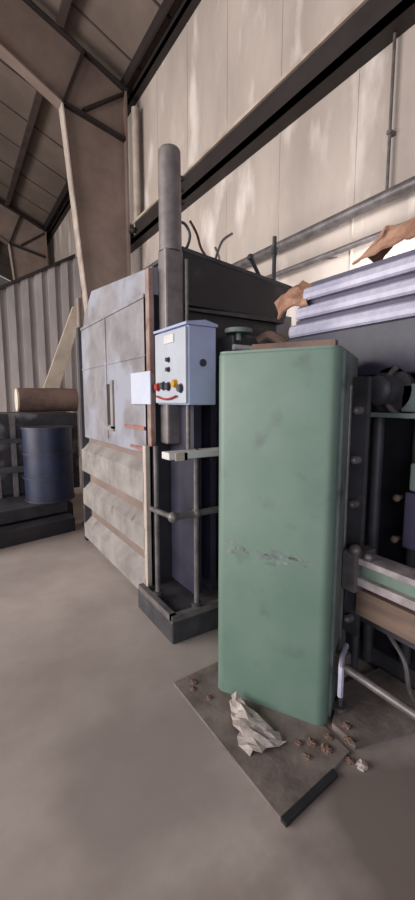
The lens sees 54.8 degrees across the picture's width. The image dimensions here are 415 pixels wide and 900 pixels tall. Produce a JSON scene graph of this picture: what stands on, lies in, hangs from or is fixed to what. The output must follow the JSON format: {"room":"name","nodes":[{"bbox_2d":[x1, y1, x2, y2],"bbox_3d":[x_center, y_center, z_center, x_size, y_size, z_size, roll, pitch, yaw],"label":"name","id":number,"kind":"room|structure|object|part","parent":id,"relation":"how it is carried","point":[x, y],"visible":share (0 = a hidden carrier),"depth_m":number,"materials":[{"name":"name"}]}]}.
{"room":"waste facility","nodes":[
{"label":"waste facility","id":0,"kind":"room"},
{"bbox_2d":[0,276,9,285],"bbox_3d":[-15.067,-5.771,18.369,12.200,9.996,0.150,-5,8,-32],"label":"wall","id":1,"kind":"structure","parent":0,"point":[2,280],"depth_m":20.77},
{"bbox_2d":[0,0,180,280],"bbox_3d":[-6.898,-8.013,5.201,12.500,2.720,30.400,-5,8,-32],"label":"ceiling","id":2,"kind":"structure","parent":0,"point":[126,23],"depth_m":9.05,"materials":[{"name":"brown metal"}]},
{"bbox_2d":[0,0,170,267],"bbox_3d":[-5.012,-8.332,7.708,5.900,2.489,24.030,-5,8,-32],"label":"purlins","id":3,"kind":"structure","parent":2,"relation":"attached to","point":[154,1],"depth_m":9.58,"materials":[{"name":"metal"}]},
{"bbox_2d":[0,457,414,899],"bbox_3d":[-6.771,0.864,6.392,12.500,0.200,30.200,-5,8,-32],"label":"floor","id":4,"kind":"structure","parent":0,"point":[113,787],"depth_m":1.63,"materials":[{"name":"concrete"}]},
{"bbox_2d":[0,202,47,279],"bbox_3d":[-8.086,-4.983,12.827,5.740,9.808,0.240,-5,8,-32],"label":"frame","id":5,"kind":"object","parent":4,"relation":"on","point":[26,241],"visible":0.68,"depth_m":13.68,"materials":[{"name":"brown metal"}]},
{"bbox_3d":[-6.523,-7.415,13.529,0.450,1.020,0.240,-5,8,-32],"label":"splice plate","id":6,"kind":"part","parent":5,"relation":"part of","materials":[{"name":"brown metal"}]},
{"bbox_2d":[0,412,79,548],"bbox_3d":[-2.622,0.245,5.010,2.100,1.370,2.450,-5,8,-32],"label":"machine","id":7,"kind":"object","parent":4,"relation":"on","point":[27,522],"visible":0.59,"depth_m":5.12,"materials":[{"name":"black metal"}]},
{"bbox_3d":[-2.673,0.092,5.071,0.060,1.060,0.060,-5,8,-32],"label":"post","id":8,"kind":"part","parent":7,"relation":"part of","materials":[{"name":"black metal"}]},
{"bbox_3d":[-2.794,0.093,4.981,1.800,0.440,0.080,-5,8,-32],"label":"rail","id":9,"kind":"part","parent":7,"relation":"part of","materials":[{"name":"grey metal"}]},
{"bbox_3d":[-2.505,0.078,5.178,0.060,1.060,0.060,-5,8,-32],"label":"post","id":10,"kind":"part","parent":7,"relation":"part of","materials":[{"name":"black metal"}]},
{"bbox_2d":[14,388,78,411],"bbox_3d":[-2.335,-0.728,5.820,0.820,0.340,0.340,-5,8,-32],"label":"roll","id":11,"kind":"object","parent":7,"relation":"on","point":[26,399],"visible":1,"depth_m":5.69,"materials":[{"name":"brown cardboard"}]},
{"bbox_2d":[43,306,76,387],"bbox_3d":[-2.125,-1.504,5.823,0.560,1.200,0.040,-5,8,-32],"label":"leaning board","id":12,"kind":"object","parent":11,"relation":"on","point":[58,366],"visible":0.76,"depth_m":5.83,"materials":[{"name":"beige wood"}]},
{"bbox_2d":[20,425,74,503],"bbox_3d":[-2.010,0.162,5.064,0.604,0.922,0.604,-5,8,-32],"label":"drum","id":13,"kind":"object","parent":7,"relation":"on","point":[47,452],"visible":1,"depth_m":4.83,"materials":[{"name":"paint"}]},
{"bbox_2d":[0,254,82,456],"bbox_3d":[-5.892,-2.234,9.100,6.090,5.276,0.170,-5,8,-32],"label":"corrugated wall","id":14,"kind":"structure","parent":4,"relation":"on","point":[36,306],"depth_m":10.01,"materials":[{"name":"grey metal"}]},
{"bbox_3d":[-5.947,-3.063,8.961,5.960,3.596,0.170,-5,8,-32],"label":"cap rail","id":15,"kind":"part","parent":14,"relation":"part of","materials":[{"name":"metal"}]},
{"bbox_2d":[0,0,130,312],"bbox_3d":[-3.995,-4.189,6.471,5.740,9.808,0.240,-5,8,-32],"label":"frame","id":16,"kind":"object","parent":4,"relation":"on","point":[91,102],"visible":0.79,"depth_m":7.41,"materials":[{"name":"brown metal"}]},
{"bbox_2d":[5,0,71,206],"bbox_3d":[-3.091,-7.521,7.713,0.135,0.255,30.000,-5,8,-32],"label":"beam","id":17,"kind":"structure","parent":16,"relation":"attached to","point":[65,5],"depth_m":9.33,"materials":[{"name":"metal"}]},
{"bbox_3d":[-2.432,-6.621,7.174,0.450,1.020,0.240,-5,8,-32],"label":"splice plate","id":18,"kind":"part","parent":16,"relation":"part of","materials":[{"name":"brown metal"}]},
{"bbox_2d":[76,298,83,523],"bbox_3d":[-1.519,-0.430,4.888,0.100,2.740,0.100,-5,8,-32],"label":"steel post","id":19,"kind":"object","parent":4,"relation":"on","point":[78,300],"visible":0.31,"depth_m":4.72,"materials":[{"name":"beige metal"}]},
{"bbox_2d":[76,246,292,643],"bbox_3d":[-0.200,-0.235,3.731,1.520,2.640,2.295,-5,8,-32],"label":"baler","id":20,"kind":"object","parent":4,"relation":"on","point":[151,506],"visible":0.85,"depth_m":3.06,"materials":[{"name":"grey metal"}]},
{"bbox_3d":[-1.334,-0.140,4.343,0.070,2.300,0.070,-5,8,-32],"label":"corner post","id":21,"kind":"part","parent":20,"relation":"part of","materials":[{"name":"grey metal"}]},
{"bbox_3d":[-0.875,-0.395,3.561,0.017,0.440,0.220,-5,8,-32],"label":"slot frame","id":22,"kind":"part","parent":20,"relation":"part of","materials":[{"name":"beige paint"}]},
{"bbox_3d":[-0.767,-1.337,3.524,0.190,0.320,1.720,-5,8,-32],"label":"hopper plate","id":23,"kind":"part","parent":20,"relation":"part of","materials":[{"name":"grey paint"}]},
{"bbox_2d":[131,371,150,403],"bbox_3d":[-0.489,-0.451,2.924,0.008,0.230,0.350,-5,8,-32],"label":"paper notice","id":24,"kind":"object","parent":20,"relation":"attached to","point":[140,381],"visible":1,"depth_m":2.90,"materials":[{"name":"white paper"}]},
{"bbox_3d":[-0.440,0.573,2.999,0.055,1.220,0.050,-5,8,-32],"label":"corner post","id":25,"kind":"part","parent":20,"relation":"part of","materials":[{"name":"beige metal"}]},
{"bbox_3d":[-0.400,-0.633,2.808,0.040,1.220,0.060,-5,8,-32],"label":"rusty post","id":26,"kind":"part","parent":20,"relation":"part of","materials":[{"name":"brown metal"}]},
{"bbox_2d":[153,589,162,599],"bbox_3d":[-0.350,1.026,2.833,0.068,0.060,0.068,-5,8,-32],"label":"socket","id":27,"kind":"object","parent":20,"relation":"attached to","point":[157,593],"depth_m":2.81,"materials":[{"name":"grey metal"}]},
{"bbox_2d":[158,143,187,443],"bbox_3d":[-0.241,-1.029,2.776,0.183,1.973,0.160,-5,8,-32],"label":"hydraulic cylinder","id":28,"kind":"object","parent":20,"relation":"attached to","point":[170,254],"visible":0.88,"depth_m":2.68,"materials":[{"name":"grey metal"}]},
{"bbox_2d":[153,320,217,448],"bbox_3d":[-0.156,-0.402,2.573,0.240,0.780,0.445,-5,8,-32],"label":"control box","id":29,"kind":"object","parent":28,"relation":"attached to","point":[185,352],"visible":1,"depth_m":2.41,"materials":[{"name":"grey metal"}]},
{"bbox_3d":[-0.232,-0.518,2.512,0.018,0.445,0.410,-5,8,-32],"label":"door","id":30,"kind":"part","parent":29,"relation":"part of","materials":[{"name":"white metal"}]},
{"bbox_2d":[153,320,217,334],"bbox_3d":[-0.149,-0.773,2.534,0.220,0.035,0.440,-5,8,-32],"label":"hood","id":31,"kind":"object","parent":29,"relation":"attached to","point":[196,324],"depth_m":2.38,"materials":[{"name":"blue metal"}]},
{"bbox_2d":[181,221,190,247],"bbox_3d":[-0.208,-1.580,2.928,0.088,0.220,0.229,4,8,26],"label":"hose","id":32,"kind":"object","parent":20,"relation":"on","point":[182,222],"visible":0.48,"depth_m":2.99,"materials":[{"name":"black rubber"}]},
{"bbox_2d":[162,447,218,460],"bbox_3d":[0.049,0.015,2.620,0.720,0.050,0.115,-5,8,-32],"label":"bracket","id":33,"kind":"object","parent":20,"relation":"on","point":[177,455],"depth_m":2.48,"materials":[{"name":"grey metal"}]},
{"bbox_3d":[-0.108,0.146,2.903,0.180,1.710,0.340,-5,8,-32],"label":"guide rail","id":34,"kind":"part","parent":20,"relation":"part of","materials":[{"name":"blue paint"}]},
{"bbox_2d":[192,600,201,606],"bbox_3d":[-0.073,1.046,2.679,0.068,0.060,0.068,-5,8,-32],"label":"socket","id":35,"kind":"object","parent":20,"relation":"attached to","point":[195,603],"depth_m":2.66,"materials":[{"name":"grey metal"}]},
{"bbox_2d":[189,220,205,254],"bbox_3d":[-0.057,-1.591,3.053,0.194,0.273,0.020,-5,8,-32],"label":"hose","id":36,"kind":"object","parent":20,"relation":"on","point":[190,221],"visible":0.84,"depth_m":3.03,"materials":[{"name":"rubber"}]},
{"bbox_3d":[0.069,-0.004,3.261,1.200,2.260,0.060,-5,8,-32],"label":"panel","id":37,"kind":"part","parent":20,"relation":"part of","materials":[{"name":"black metal"}]},
{"bbox_2d":[215,232,232,258],"bbox_3d":[0.123,-1.600,3.168,0.185,0.266,0.020,-5,8,-32],"label":"hose","id":38,"kind":"object","parent":20,"relation":"on","point":[231,233],"visible":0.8,"depth_m":3.15,"materials":[{"name":"black rubber"}]},
{"bbox_2d":[216,327,256,366],"bbox_3d":[0.226,-0.757,2.993,0.280,0.260,0.320,-5,8,-32],"label":"block","id":39,"kind":"object","parent":20,"relation":"attached to","point":[235,341],"visible":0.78,"depth_m":2.93,"materials":[{"name":"grey metal"}]},
{"bbox_2d":[256,331,287,343],"bbox_3d":[0.532,-0.753,2.872,0.409,0.226,0.126,3,8,25],"label":"hose","id":40,"kind":"object","parent":39,"relation":"attached to","point":[272,336],"visible":0.51,"depth_m":2.89,"materials":[{"name":"brown rubber"}]},
{"bbox_2d":[247,254,260,274],"bbox_3d":[0.402,-1.530,3.356,0.160,0.202,0.055,-5,8,-32],"label":"lever","id":41,"kind":"object","parent":20,"relation":"attached to","point":[250,257],"visible":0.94,"depth_m":3.33,"materials":[{"name":"black metal"}]},
{"bbox_3d":[0.357,-1.599,3.318,0.054,0.056,0.055,-5,8,-32],"label":"knob","id":42,"kind":"part","parent":41,"relation":"part of","materials":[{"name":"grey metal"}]},
{"bbox_3d":[0.412,-1.514,3.364,0.136,0.169,0.032,-5,8,-32],"label":"rod","id":43,"kind":"part","parent":41,"relation":"part of","materials":[{"name":"black metal"}]},
{"bbox_2d":[271,236,277,279],"bbox_3d":[0.576,-1.634,3.455,0.052,0.395,0.060,-5,8,-32],"label":"rod","id":44,"kind":"object","parent":20,"relation":"on","point":[274,249],"visible":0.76,"depth_m":3.44,"materials":[{"name":"grey metal"}]},
{"bbox_2d":[174,662,348,827],"bbox_3d":[0.244,1.309,1.960,0.470,0.016,0.898,-5,8,-32],"label":"floor plate","id":45,"kind":"object","parent":4,"relation":"on","point":[287,782],"visible":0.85,"depth_m":1.76,"materials":[{"name":"black metal"}]},
{"bbox_2d":[190,678,196,684],"bbox_3d":[-0.078,1.267,2.190,0.038,0.014,0.046,-5,8,-32],"label":"lump","id":46,"kind":"object","parent":45,"relation":"on","point":[193,681],"visible":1,"depth_m":2.18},
{"bbox_2d":[229,691,285,755],"bbox_3d":[0.189,1.280,1.886,0.194,0.069,0.330,-5,8,-32],"label":"crumpled paper","id":47,"kind":"object","parent":45,"relation":"on","point":[255,734],"visible":1,"depth_m":1.84,"materials":[{"name":"white paper"}]},
{"bbox_2d":[294,739,301,745],"bbox_3d":[0.409,1.316,1.804,0.034,0.014,0.036,2,7,12],"label":"lump","id":48,"kind":"object","parent":45,"relation":"on","point":[298,742],"visible":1,"depth_m":1.80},
{"bbox_2d":[302,752,310,760],"bbox_3d":[0.429,1.324,1.734,0.035,0.014,0.038,-5,8,-32],"label":"lump","id":49,"kind":"object","parent":45,"relation":"on","point":[306,756],"visible":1,"depth_m":1.73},
{"bbox_2d":[306,737,315,747],"bbox_3d":[0.468,1.314,1.804,0.045,0.017,0.043,3,8,21],"label":"lump","id":50,"kind":"object","parent":45,"relation":"on","point":[310,741],"visible":1,"depth_m":1.80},
{"bbox_2d":[320,743,331,754],"bbox_3d":[0.526,1.318,1.771,0.046,0.018,0.062,-5,8,-32],"label":"lump","id":51,"kind":"object","parent":45,"relation":"on","point":[325,748],"visible":1,"depth_m":1.76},
{"bbox_2d":[324,732,332,740],"bbox_3d":[0.554,1.311,1.836,0.038,0.015,0.038,1,7,10],"label":"lump","id":52,"kind":"object","parent":45,"relation":"on","point":[327,736],"visible":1,"depth_m":1.83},
{"bbox_2d":[218,345,357,725],"bbox_3d":[0.421,0.399,2.132,0.590,1.780,0.522,4,8,27],"label":"tall cabinet","id":53,"kind":"object","parent":4,"relation":"on","point":[284,412],"visible":0.96,"depth_m":1.88,"materials":[{"name":"metal"}]},
{"bbox_3d":[0.416,-0.477,2.026,0.570,0.015,0.512,4,8,27],"label":"lid","id":54,"kind":"part","parent":53,"relation":"part of","materials":[{"name":"green paint"}]},
{"bbox_2d":[252,339,337,349],"bbox_3d":[0.434,-0.512,2.013,0.418,0.054,0.080,4,8,27],"label":"batten","id":55,"kind":"object","parent":53,"relation":"on","point":[327,341],"visible":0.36,"depth_m":1.97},
{"bbox_3d":[0.687,0.410,2.022,0.016,1.745,0.415,4,8,27],"label":"panel","id":56,"kind":"part","parent":53,"relation":"part of","materials":[{"name":"black metal"}]},
{"bbox_2d":[344,755,352,764],"bbox_3d":[0.611,1.338,1.731,0.036,0.015,0.044,-5,8,-32],"label":"lump","id":57,"kind":"object","parent":4,"relation":"on","point":[348,760],"visible":1,"depth_m":1.72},
{"bbox_2d":[288,316,414,690],"bbox_3d":[1.455,0.327,2.024,1.429,1.950,2.750,-5,8,-32],"label":"machine","id":58,"kind":"object","parent":4,"relation":"on","point":[378,565],"visible":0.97,"depth_m":2.02,"materials":[{"name":"black metal"}]},
{"bbox_2d":[289,300,414,337],"bbox_3d":[1.428,-0.668,1.780,0.612,0.080,2.380,-5,8,-32],"label":"channel","id":59,"kind":"object","parent":58,"relation":"on","point":[405,309],"visible":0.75,"depth_m":2.18,"materials":[{"name":"white metal"}]},
{"bbox_2d":[296,294,414,324],"bbox_3d":[1.438,-0.721,1.774,0.555,0.025,2.330,-5,8,-32],"label":"board","id":60,"kind":"object","parent":59,"relation":"on","point":[411,297],"visible":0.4,"depth_m":2.20,"materials":[{"name":"grey metal"}]},
{"bbox_2d":[296,277,414,319],"bbox_3d":[1.444,-0.770,1.742,0.612,0.080,2.320,-5,8,-32],"label":"channel","id":61,"kind":"object","parent":60,"relation":"on","point":[406,287],"visible":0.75,"depth_m":2.16,"materials":[{"name":"white metal"}]},
{"bbox_2d":[274,280,310,319],"bbox_3d":[0.583,-0.998,2.633,0.250,0.285,0.366,-5,8,-32],"label":"scrap","id":62,"kind":"object","parent":61,"relation":"on","point":[293,297],"visible":0.84,"depth_m":2.58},
{"bbox_2d":[307,272,414,304],"bbox_3d":[1.454,-0.823,1.736,0.555,0.025,2.270,-5,8,-32],"label":"board","id":63,"kind":"object","parent":61,"relation":"on","point":[410,275],"visible":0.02,"depth_m":2.16,"materials":[{"name":"grey metal"}]},
{"bbox_2d":[303,254,414,300],"bbox_3d":[1.460,-0.872,1.704,0.612,0.080,2.260,-5,8,-32],"label":"channel","id":64,"kind":"object","parent":63,"relation":"on","point":[406,265],"visible":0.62,"depth_m":2.13,"materials":[{"name":"white metal"}]},
{"bbox_2d":[311,249,414,286],"bbox_3d":[1.470,-0.925,1.698,0.555,0.025,2.210,-5,8,-32],"label":"board","id":65,"kind":"object","parent":64,"relation":"on","point":[411,252],"visible":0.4,"depth_m":2.15,"materials":[{"name":"grey metal"}]},
{"bbox_2d":[352,217,414,264],"bbox_3d":[1.107,-1.089,1.964,0.276,0.200,0.731,-5,8,-32],"label":"cardboard sheet","id":66,"kind":"object","parent":65,"relation":"on","point":[391,235],"visible":0.97,"depth_m":2.10,"materials":[{"name":"brown cardboard"}]},
{"bbox_3d":[0.853,0.377,2.306,0.050,1.580,0.060,-5,8,-32],"label":"post","id":67,"kind":"part","parent":58,"relation":"part of","materials":[{"name":"grey metal"}]},
{"bbox_3d":[0.746,0.299,2.001,0.025,1.310,0.080,-5,8,-32],"label":"bolt plate","id":68,"kind":"part","parent":58,"relation":"part of","materials":[{"name":"grey metal"}]},
{"bbox_3d":[1.157,0.705,1.371,0.120,0.040,1.500,-5,8,-32],"label":"rail","id":69,"kind":"part","parent":58,"relation":"part of","materials":[{"name":"silver metal"}]},
{"bbox_3d":[1.157,0.606,1.359,0.120,0.030,1.500,-5,8,-32],"label":"rail","id":70,"kind":"part","parent":58,"relation":"part of","materials":[{"name":"silver metal"}]},
{"bbox_3d":[1.231,0.950,1.509,0.080,0.040,1.600,-5,8,-32],"label":"rail","id":71,"kind":"part","parent":58,"relation":"part of","materials":[{"name":"brown wood"}]},
{"bbox_3d":[1.161,0.654,1.367,0.070,0.062,1.500,-5,8,-32],"label":"rail","id":72,"kind":"part","parent":58,"relation":"part of","materials":[{"name":"metal"}]},
{"bbox_3d":[1.062,-0.151,1.825,0.040,0.023,0.740,-5,8,-32],"label":"shelf rail","id":73,"kind":"part","parent":58,"relation":"part of","materials":[{"name":"metal"}]},
{"bbox_3d":[0.945,-0.307,2.053,0.294,0.150,0.150,-5,8,-32],"label":"motor","id":74,"kind":"part","parent":58,"relation":"part of","materials":[{"name":"grey metal"}]},
{"bbox_3d":[1.172,0.373,1.895,0.150,0.290,0.430,-5,8,-32],"label":"blue panel","id":75,"kind":"part","parent":58,"relation":"part of","materials":[{"name":"metal"}]},
{"bbox_2d":[356,759,367,771],"bbox_3d":[0.657,1.335,1.705,0.052,0.027,0.050,-5,8,-32],"label":"stone","id":76,"kind":"object","parent":4,"relation":"on","point":[361,764],"visible":1,"depth_m":1.70,"materials":[{"name":"stone"}]},
{"bbox_2d":[332,668,414,748],"bbox_3d":[0.854,1.297,1.979,0.540,0.035,0.440,-5,8,-32],"label":"concrete pad","id":77,"kind":"object","parent":4,"relation":"on","point":[371,719],"visible":0.73,"depth_m":1.94,"materials":[{"name":"grey concrete"}]},
{"bbox_2d":[342,722,349,729],"bbox_3d":[0.648,1.285,1.870,0.039,0.016,0.040,3,8,20],"label":"lump","id":78,"kind":"object","parent":77,"relation":"on","point":[345,725],"visible":1,"depth_m":1.86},
{"bbox_2d":[344,736,353,745],"bbox_3d":[0.631,1.295,1.788,0.042,0.017,0.043,2,7,12],"label":"lump","id":79,"kind":"object","parent":77,"relation":"on","point":[348,740],"visible":1,"depth_m":1.78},
{"bbox_2d":[333,643,414,719],"bbox_3d":[0.991,1.196,1.388,0.179,0.322,1.405,-5,8,-32],"label":"pipe","id":80,"kind":"object","parent":77,"relation":"on","point":[342,667],"visible":0.93,"depth_m":1.83,"materials":[{"name":"silver metal"}]},
{"bbox_2d":[387,635,414,703],"bbox_3d":[0.961,1.084,2.072,0.094,0.388,0.320,-3,8,-25],"label":"hose","id":81,"kind":"object","parent":77,"relation":"on","point":[393,641],"visible":0.62,"depth_m":1.96,"materials":[{"name":"grey rubber"}]},
{"bbox_2d":[47,0,414,326],"bbox_3d":[-1.777,-3.402,9.074,0.126,7.600,30.200,-5,8,-32],"label":"wall","id":82,"kind":"structure","parent":0,"point":[331,159],"depth_m":4.84,"materials":[{"name":"beige metal"}]},
{"bbox_2d":[42,0,200,244],"bbox_3d":[-1.968,-7.088,8.490,0.340,0.260,30.000,-5,8,-32],"label":"strut","id":83,"kind":"object","parent":82,"relation":"attached to","point":[185,9],"depth_m":6.94,"materials":[{"name":"black metal"}]},
{"bbox_2d":[81,0,414,293],"bbox_3d":[-1.930,-4.451,8.844,0.250,0.340,30.000,-5,8,-32],"label":"beam","id":84,"kind":"structure","parent":82,"relation":"attached to","point":[369,26],"depth_m":4.26,"materials":[{"name":"black metal"}]},
{"bbox_2d":[129,106,139,234],"bbox_3d":[-1.424,-5.399,7.757,0.243,2.310,0.194,-5,8,-32],"label":"downpipe","id":85,"kind":"object","parent":84,"relation":"attached to","point":[134,109],"visible":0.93,"depth_m":7.75,"materials":[{"name":"grey metal"}]},
{"bbox_2d":[232,176,414,267],"bbox_3d":[1.586,-2.282,3.666,0.165,0.110,10.900,-5,8,-32],"label":"conduit","id":86,"kind":"object","parent":82,"relation":"attached to","point":[401,189],"visible":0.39,"depth_m":3.96,"materials":[{"name":"grey metal"}]},
{"bbox_2d":[265,220,407,278],"bbox_3d":[1.597,-1.976,3.711,0.140,0.060,10.900,-5,8,-32],"label":"conduit","id":87,"kind":"object","parent":82,"relation":"attached to","point":[333,253],"visible":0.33,"depth_m":4.14,"materials":[{"name":"grey metal"}]},
{"bbox_2d":[385,32,396,189],"bbox_3d":[1.645,-3.063,3.546,0.090,1.500,0.040,-5,8,-32],"label":"conduit","id":88,"kind":"object","parent":82,"relation":"attached to","point":[391,133],"visible":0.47,"depth_m":3.54,"materials":[{"name":"grey metal"}]}
]}

